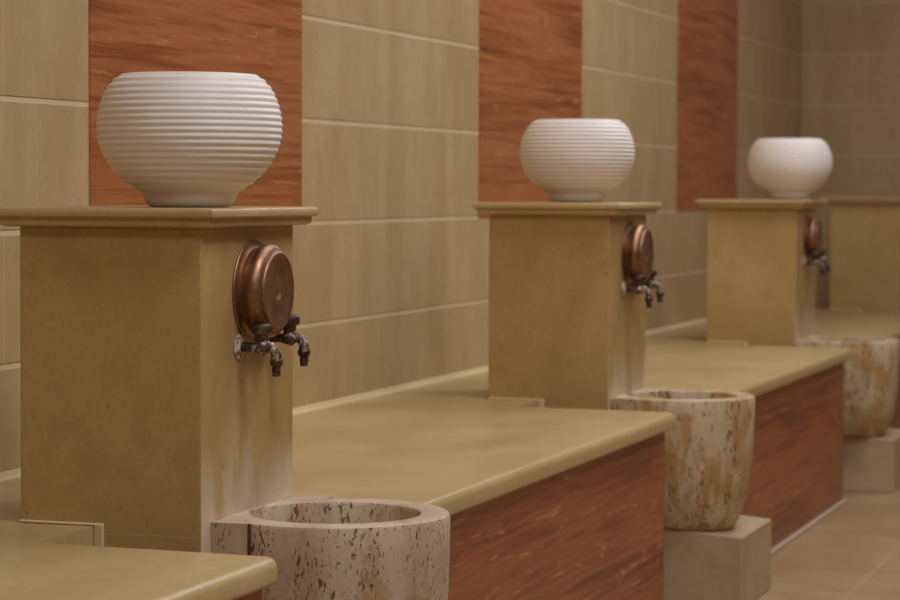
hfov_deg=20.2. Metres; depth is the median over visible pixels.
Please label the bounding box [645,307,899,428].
stone bench
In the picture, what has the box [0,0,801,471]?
wall
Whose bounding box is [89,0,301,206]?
wall panel
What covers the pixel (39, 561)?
stone bench
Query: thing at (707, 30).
wall panel
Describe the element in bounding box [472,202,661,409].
stone pillar
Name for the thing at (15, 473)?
baseboard
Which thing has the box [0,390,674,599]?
stone bench
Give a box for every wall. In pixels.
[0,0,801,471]
[801,0,899,299]
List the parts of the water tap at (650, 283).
handle, spout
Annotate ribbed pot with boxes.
[96,71,282,206]
[520,119,634,201]
[747,138,832,198]
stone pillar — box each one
[0,205,318,552]
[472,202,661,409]
[696,199,826,346]
[822,196,899,312]
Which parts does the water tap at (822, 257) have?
handle, spout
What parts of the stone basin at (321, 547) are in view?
plate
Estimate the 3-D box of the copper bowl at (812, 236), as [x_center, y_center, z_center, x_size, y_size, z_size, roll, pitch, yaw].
[1.121,-0.195,7.779,0.038,0.131,0.131,1,3,18]
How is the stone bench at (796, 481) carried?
on the floor
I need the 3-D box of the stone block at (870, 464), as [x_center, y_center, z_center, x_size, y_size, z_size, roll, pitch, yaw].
[1.274,0.486,7.869,0.273,0.185,0.337,1,3,18]
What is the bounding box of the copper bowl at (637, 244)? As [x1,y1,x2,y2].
[622,222,653,285]
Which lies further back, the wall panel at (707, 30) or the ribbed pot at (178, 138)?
the wall panel at (707, 30)
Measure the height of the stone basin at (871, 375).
0.295 m
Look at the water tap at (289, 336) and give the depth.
3.63 m
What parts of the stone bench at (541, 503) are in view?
seat, riser panel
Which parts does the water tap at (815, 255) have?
handle, spout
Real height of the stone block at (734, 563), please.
0.185 m
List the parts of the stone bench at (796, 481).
seat, riser panel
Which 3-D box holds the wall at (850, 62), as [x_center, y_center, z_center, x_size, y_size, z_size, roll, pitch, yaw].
[3.970,-0.903,9.879,5.440,2.805,0.120,1,3,18]
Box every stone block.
[663,515,770,599]
[843,428,899,492]
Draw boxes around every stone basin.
[211,495,449,599]
[611,387,754,530]
[798,335,899,436]
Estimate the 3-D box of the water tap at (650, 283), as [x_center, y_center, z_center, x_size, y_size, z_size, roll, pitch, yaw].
[0.452,-0.032,5.711,0.067,0.074,0.036,1,3,18]
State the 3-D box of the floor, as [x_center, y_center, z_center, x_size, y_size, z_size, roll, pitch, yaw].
[1.964,0.809,3.885,5.440,0.100,12.891,1,3,18]
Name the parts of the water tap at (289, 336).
handle, spout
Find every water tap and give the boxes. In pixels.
[233,323,282,376]
[268,314,309,365]
[622,274,652,307]
[633,270,663,302]
[803,252,825,275]
[809,248,830,271]
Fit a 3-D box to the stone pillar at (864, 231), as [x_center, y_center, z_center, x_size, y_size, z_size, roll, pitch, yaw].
[1.660,0.041,9.931,0.334,0.895,0.395,1,3,18]
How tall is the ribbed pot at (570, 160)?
0.186 m
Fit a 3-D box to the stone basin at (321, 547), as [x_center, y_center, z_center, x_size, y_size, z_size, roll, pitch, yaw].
[-0.162,0.448,3.588,0.328,0.295,0.339,1,3,18]
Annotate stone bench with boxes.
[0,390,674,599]
[0,504,276,599]
[406,337,850,554]
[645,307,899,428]
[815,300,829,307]
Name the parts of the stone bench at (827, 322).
seat, riser panel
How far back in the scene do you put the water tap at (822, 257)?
7.82 m
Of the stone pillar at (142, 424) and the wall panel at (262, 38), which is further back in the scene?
the wall panel at (262, 38)
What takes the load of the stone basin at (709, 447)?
on the stone block at (734, 563)
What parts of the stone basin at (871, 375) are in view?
plate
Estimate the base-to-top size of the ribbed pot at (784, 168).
0.186 m
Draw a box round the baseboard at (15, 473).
[0,318,705,480]
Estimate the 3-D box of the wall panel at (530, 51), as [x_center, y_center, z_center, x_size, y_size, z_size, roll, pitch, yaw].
[0.220,-1.081,6.825,0.022,1.707,0.980,1,3,18]
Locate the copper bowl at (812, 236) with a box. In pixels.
[803,216,821,257]
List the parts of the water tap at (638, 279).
handle, spout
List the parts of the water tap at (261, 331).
handle, spout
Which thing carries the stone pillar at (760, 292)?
on the floor
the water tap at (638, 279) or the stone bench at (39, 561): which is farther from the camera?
the water tap at (638, 279)
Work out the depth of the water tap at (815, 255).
7.72 m
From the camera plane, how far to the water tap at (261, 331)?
3.53 m
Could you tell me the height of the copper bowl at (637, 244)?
0.146 m
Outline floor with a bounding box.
[756,488,899,599]
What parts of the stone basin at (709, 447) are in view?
plate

